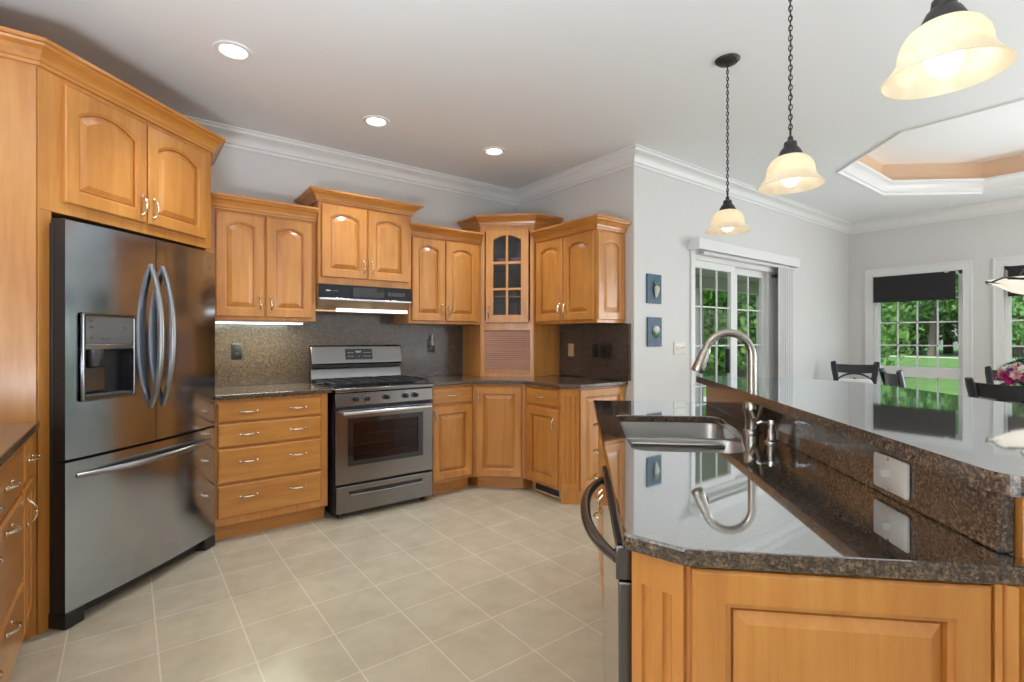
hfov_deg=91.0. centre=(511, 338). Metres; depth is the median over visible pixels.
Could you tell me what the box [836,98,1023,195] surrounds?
trim
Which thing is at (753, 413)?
faucet
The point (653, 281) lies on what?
wall plaque
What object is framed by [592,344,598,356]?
wall outlet
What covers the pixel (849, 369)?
dining chair
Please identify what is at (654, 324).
wall plaque
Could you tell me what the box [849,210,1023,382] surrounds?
wall
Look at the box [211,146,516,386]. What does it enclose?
wall
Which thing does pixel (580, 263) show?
upper cabinet
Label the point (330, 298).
range hood
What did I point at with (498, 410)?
base cabinet
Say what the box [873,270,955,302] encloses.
roman shade
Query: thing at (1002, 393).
dining chair
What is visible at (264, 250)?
upper cabinet
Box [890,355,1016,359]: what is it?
path
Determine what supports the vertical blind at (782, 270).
attached to the wall at (664, 212)
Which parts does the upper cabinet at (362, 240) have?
door, crown molding, door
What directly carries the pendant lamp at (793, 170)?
hanging from the ceiling
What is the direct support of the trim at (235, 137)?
attached to the wall at (664, 212)
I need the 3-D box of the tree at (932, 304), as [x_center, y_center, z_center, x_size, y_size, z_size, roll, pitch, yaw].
[38.290,-6.557,45.430,9.878,16.633,9.958,0,0,9]
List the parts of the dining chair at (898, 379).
leg, rail, leg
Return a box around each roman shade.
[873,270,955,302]
[1008,264,1023,296]
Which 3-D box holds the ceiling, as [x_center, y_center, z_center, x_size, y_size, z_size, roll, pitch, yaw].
[2.554,-1.703,2.278,8.925,0.370,8.020,0,0,-37]
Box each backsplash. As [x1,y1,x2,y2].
[215,313,461,386]
[560,323,630,380]
[706,386,1013,553]
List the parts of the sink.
bowl, bowl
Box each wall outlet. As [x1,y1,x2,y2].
[231,344,241,359]
[427,334,434,351]
[568,344,573,355]
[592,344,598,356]
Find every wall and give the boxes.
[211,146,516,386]
[517,171,619,379]
[620,166,848,400]
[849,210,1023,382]
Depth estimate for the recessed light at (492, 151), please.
4.08 m
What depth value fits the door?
5.06 m
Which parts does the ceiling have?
panel, panel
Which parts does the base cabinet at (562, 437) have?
door, drawer, fluted post, panel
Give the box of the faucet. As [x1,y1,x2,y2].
[691,329,765,432]
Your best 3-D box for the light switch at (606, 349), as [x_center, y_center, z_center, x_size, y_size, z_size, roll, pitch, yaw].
[0.793,0.107,4.261,0.022,0.116,0.115,0,0,-37]
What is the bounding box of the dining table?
[966,396,1023,404]
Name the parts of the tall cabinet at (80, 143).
panel, door, crown molding, handle, handle, door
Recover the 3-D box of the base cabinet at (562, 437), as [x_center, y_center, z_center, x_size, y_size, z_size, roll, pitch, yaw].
[0.499,0.821,4.125,0.680,0.883,0.528,0,0,-37]
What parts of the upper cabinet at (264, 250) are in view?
door, crown molding, door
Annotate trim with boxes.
[182,114,1023,234]
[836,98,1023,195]
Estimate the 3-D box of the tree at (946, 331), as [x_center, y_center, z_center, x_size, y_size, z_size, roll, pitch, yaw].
[46.096,-8.220,54.784,14.593,19.983,13.071,0,0,-44]
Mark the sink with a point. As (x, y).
(643, 436)
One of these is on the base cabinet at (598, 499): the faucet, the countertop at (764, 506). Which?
the countertop at (764, 506)
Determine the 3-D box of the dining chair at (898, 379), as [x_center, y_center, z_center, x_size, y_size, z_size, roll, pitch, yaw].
[3.577,0.767,4.383,0.534,0.998,0.480,0,0,20]
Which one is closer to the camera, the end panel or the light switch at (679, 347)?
the end panel
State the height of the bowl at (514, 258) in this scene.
0.055 m
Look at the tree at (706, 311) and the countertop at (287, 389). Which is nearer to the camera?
the countertop at (287, 389)
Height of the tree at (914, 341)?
20.468 m
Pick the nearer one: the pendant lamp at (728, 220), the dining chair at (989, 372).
the pendant lamp at (728, 220)
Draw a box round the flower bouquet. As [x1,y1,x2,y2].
[993,355,1023,403]
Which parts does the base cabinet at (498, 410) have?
door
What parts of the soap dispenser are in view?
spout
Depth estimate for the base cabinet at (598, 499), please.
2.27 m
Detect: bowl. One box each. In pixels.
[496,258,505,261]
[511,257,520,260]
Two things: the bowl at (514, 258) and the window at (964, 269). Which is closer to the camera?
the bowl at (514, 258)
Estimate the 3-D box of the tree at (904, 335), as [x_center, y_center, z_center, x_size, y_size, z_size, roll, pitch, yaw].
[13.804,-3.757,22.102,7.500,10.983,8.344,0,0,-1]
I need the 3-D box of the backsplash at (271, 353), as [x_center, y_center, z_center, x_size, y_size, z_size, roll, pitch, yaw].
[-1.337,0.054,4.210,2.145,0.584,0.021,0,0,-37]
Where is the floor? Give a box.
[8,482,602,681]
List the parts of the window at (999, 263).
muntin frame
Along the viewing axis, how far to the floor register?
4.04 m
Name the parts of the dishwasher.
handle, door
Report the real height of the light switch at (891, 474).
0.075 m
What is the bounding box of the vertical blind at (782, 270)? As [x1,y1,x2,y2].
[702,251,794,377]
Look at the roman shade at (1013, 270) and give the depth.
5.47 m
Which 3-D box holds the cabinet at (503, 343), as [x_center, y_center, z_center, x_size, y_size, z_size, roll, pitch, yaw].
[-0.021,-0.383,4.741,0.729,1.460,0.729,0,0,-37]
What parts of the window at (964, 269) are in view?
muntin frame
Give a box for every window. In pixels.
[865,260,972,395]
[993,255,1023,384]
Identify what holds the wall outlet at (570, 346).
attached to the backsplash at (582, 364)
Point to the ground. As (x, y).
(948, 386)
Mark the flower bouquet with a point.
(1014, 371)
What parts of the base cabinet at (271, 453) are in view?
handle, handle, handle, handle, drawer, drawer, drawer, drawer, handle, handle, handle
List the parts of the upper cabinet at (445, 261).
door, crown molding, door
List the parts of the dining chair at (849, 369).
leg, rail, arched rail, leg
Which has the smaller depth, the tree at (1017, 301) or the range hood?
the range hood
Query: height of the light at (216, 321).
0.019 m
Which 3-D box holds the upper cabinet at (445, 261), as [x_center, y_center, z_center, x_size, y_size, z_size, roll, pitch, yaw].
[-0.680,-0.536,4.470,0.783,0.827,0.400,0,0,-37]
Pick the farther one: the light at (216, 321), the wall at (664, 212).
the wall at (664, 212)
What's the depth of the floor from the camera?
2.36 m
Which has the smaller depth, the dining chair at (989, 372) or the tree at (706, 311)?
the dining chair at (989, 372)
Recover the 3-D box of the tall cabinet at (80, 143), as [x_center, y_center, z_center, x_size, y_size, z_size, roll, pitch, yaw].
[-2.213,0.004,2.632,0.675,2.515,1.940,0,0,8]
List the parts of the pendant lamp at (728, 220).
chain, bulb, lamp shade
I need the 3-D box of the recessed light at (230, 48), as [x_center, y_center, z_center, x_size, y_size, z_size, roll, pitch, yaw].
[-1.469,-1.512,2.653,0.184,0.009,0.184,0,0,-37]
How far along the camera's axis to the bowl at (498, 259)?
4.66 m
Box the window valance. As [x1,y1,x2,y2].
[688,237,799,267]
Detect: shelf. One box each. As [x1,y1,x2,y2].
[485,263,529,272]
[485,296,529,301]
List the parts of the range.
display panel, control panel, storage drawer, oven door, glass pane, handle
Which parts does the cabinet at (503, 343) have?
panel, panel, muntin frame, frame, panel, tambour rail, tambour door, glass door, crown molding, panel, panel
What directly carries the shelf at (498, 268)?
attached to the cabinet at (503, 343)
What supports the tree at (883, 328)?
on the ground
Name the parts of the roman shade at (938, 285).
head rail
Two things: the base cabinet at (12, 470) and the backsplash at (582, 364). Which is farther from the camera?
the backsplash at (582, 364)
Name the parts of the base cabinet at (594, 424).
drawer, drawer, drawer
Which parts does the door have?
muntin frame, sliding panel, pull handle, muntin frame, sliding panel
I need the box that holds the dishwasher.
[580,466,631,681]
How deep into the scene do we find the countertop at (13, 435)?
1.82 m
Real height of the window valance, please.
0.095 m
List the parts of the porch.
post, post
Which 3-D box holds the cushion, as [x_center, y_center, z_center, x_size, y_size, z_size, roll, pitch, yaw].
[3.945,0.625,5.788,0.340,0.318,0.075,0,0,33]
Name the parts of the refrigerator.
door, dispenser trim, dispenser panel, dispenser frame, freezer drawer, handle, handle, handle, door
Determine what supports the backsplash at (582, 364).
attached to the wall at (601, 195)
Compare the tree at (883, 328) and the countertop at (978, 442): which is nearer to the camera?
the countertop at (978, 442)
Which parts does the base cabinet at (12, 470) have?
handle, drawer, drawer, drawer, handle, handle, handle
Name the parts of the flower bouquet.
flower, flower, flower, flower, flower, flower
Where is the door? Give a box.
[690,249,788,401]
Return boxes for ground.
[703,346,1023,396]
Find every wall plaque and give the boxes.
[646,273,660,303]
[647,317,661,346]
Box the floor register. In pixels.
[534,482,560,498]
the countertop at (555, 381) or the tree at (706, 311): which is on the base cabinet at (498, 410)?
the countertop at (555, 381)
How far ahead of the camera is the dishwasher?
1.06 m
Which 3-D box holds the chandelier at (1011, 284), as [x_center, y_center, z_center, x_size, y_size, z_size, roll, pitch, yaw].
[4.245,-1.087,3.997,0.720,1.497,0.720,0,0,-37]
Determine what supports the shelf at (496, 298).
attached to the cabinet at (503, 343)
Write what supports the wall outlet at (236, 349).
attached to the backsplash at (271, 353)
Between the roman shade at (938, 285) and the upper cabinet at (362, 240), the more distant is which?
the roman shade at (938, 285)
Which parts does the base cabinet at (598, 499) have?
handle, handle, door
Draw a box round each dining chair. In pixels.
[831,361,879,383]
[879,368,905,387]
[964,377,1023,403]
[985,366,1018,384]
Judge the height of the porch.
2.620 m
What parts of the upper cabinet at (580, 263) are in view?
door, door, crown molding, panel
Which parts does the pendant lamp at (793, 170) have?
cord, chain, bulb, lamp shade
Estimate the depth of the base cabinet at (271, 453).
3.26 m
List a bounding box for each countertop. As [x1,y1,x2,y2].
[0,421,39,466]
[215,382,331,399]
[419,374,627,388]
[593,400,1023,585]
[696,376,1023,497]
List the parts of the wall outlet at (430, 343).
plate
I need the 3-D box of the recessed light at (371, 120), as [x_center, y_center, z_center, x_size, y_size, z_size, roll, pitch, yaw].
[-0.949,-1.512,3.516,0.184,0.009,0.184,0,0,-37]
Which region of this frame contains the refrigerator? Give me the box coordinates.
[48,218,214,629]
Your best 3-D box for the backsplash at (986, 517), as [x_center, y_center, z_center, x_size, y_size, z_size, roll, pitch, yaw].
[0.922,0.287,1.748,0.024,0.121,1.890,0,0,8]
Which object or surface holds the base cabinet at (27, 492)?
on the floor
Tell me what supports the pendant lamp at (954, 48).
hanging from the ceiling
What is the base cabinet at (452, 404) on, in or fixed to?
on the floor
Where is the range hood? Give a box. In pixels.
[316,283,410,314]
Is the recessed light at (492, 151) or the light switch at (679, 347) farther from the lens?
the light switch at (679, 347)
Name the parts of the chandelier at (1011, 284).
lamp shade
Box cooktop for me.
[311,381,433,392]
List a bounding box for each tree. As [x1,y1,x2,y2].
[703,290,746,368]
[703,290,755,376]
[755,301,927,365]
[881,275,957,355]
[881,301,929,349]
[882,319,939,351]
[895,300,957,352]
[939,287,1023,356]
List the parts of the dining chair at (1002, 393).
leg, rail, arched rail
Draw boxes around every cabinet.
[0,26,224,638]
[0,445,23,681]
[19,436,40,634]
[211,191,318,322]
[211,393,327,539]
[294,186,423,288]
[393,221,484,325]
[431,384,471,493]
[457,213,563,376]
[468,384,531,487]
[526,385,624,503]
[530,214,631,324]
[593,423,601,575]
[596,444,605,597]
[632,551,1023,681]
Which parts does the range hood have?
panel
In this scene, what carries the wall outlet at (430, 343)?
attached to the backsplash at (271, 353)
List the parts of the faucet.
lever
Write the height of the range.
1.205 m
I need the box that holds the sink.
[619,422,741,452]
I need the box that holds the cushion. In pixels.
[838,378,872,383]
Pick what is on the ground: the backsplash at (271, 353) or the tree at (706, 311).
the tree at (706, 311)
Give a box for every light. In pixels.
[213,40,252,60]
[215,320,302,324]
[362,115,389,126]
[483,147,504,155]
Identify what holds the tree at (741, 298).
on the ground
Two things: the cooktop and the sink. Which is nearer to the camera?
the sink
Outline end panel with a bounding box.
[1014,497,1023,557]
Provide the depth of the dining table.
4.21 m
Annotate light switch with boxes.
[601,344,611,357]
[674,342,685,354]
[874,451,909,499]
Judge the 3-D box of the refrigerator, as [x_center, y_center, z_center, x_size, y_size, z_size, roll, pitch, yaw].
[-2.146,0.368,2.653,0.756,1.783,0.900,0,0,8]
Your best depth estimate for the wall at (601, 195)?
4.52 m
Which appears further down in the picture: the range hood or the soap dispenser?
the soap dispenser
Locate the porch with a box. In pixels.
[695,268,758,401]
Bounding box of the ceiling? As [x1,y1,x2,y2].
[0,0,1023,222]
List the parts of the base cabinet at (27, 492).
door, drawer, handle, handle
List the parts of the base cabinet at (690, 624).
fluted post, raised panel, corner trim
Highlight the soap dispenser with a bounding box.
[756,419,777,443]
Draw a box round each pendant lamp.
[705,53,750,235]
[757,0,825,194]
[879,0,1017,99]
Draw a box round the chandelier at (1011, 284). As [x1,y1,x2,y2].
[985,269,1023,294]
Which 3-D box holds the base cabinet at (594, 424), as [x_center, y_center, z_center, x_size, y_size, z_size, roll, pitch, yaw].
[0.687,0.821,2.549,0.555,0.883,0.444,0,0,8]
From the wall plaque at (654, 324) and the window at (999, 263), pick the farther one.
the window at (999, 263)
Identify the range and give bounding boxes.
[309,345,433,517]
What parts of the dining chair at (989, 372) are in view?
leg, rail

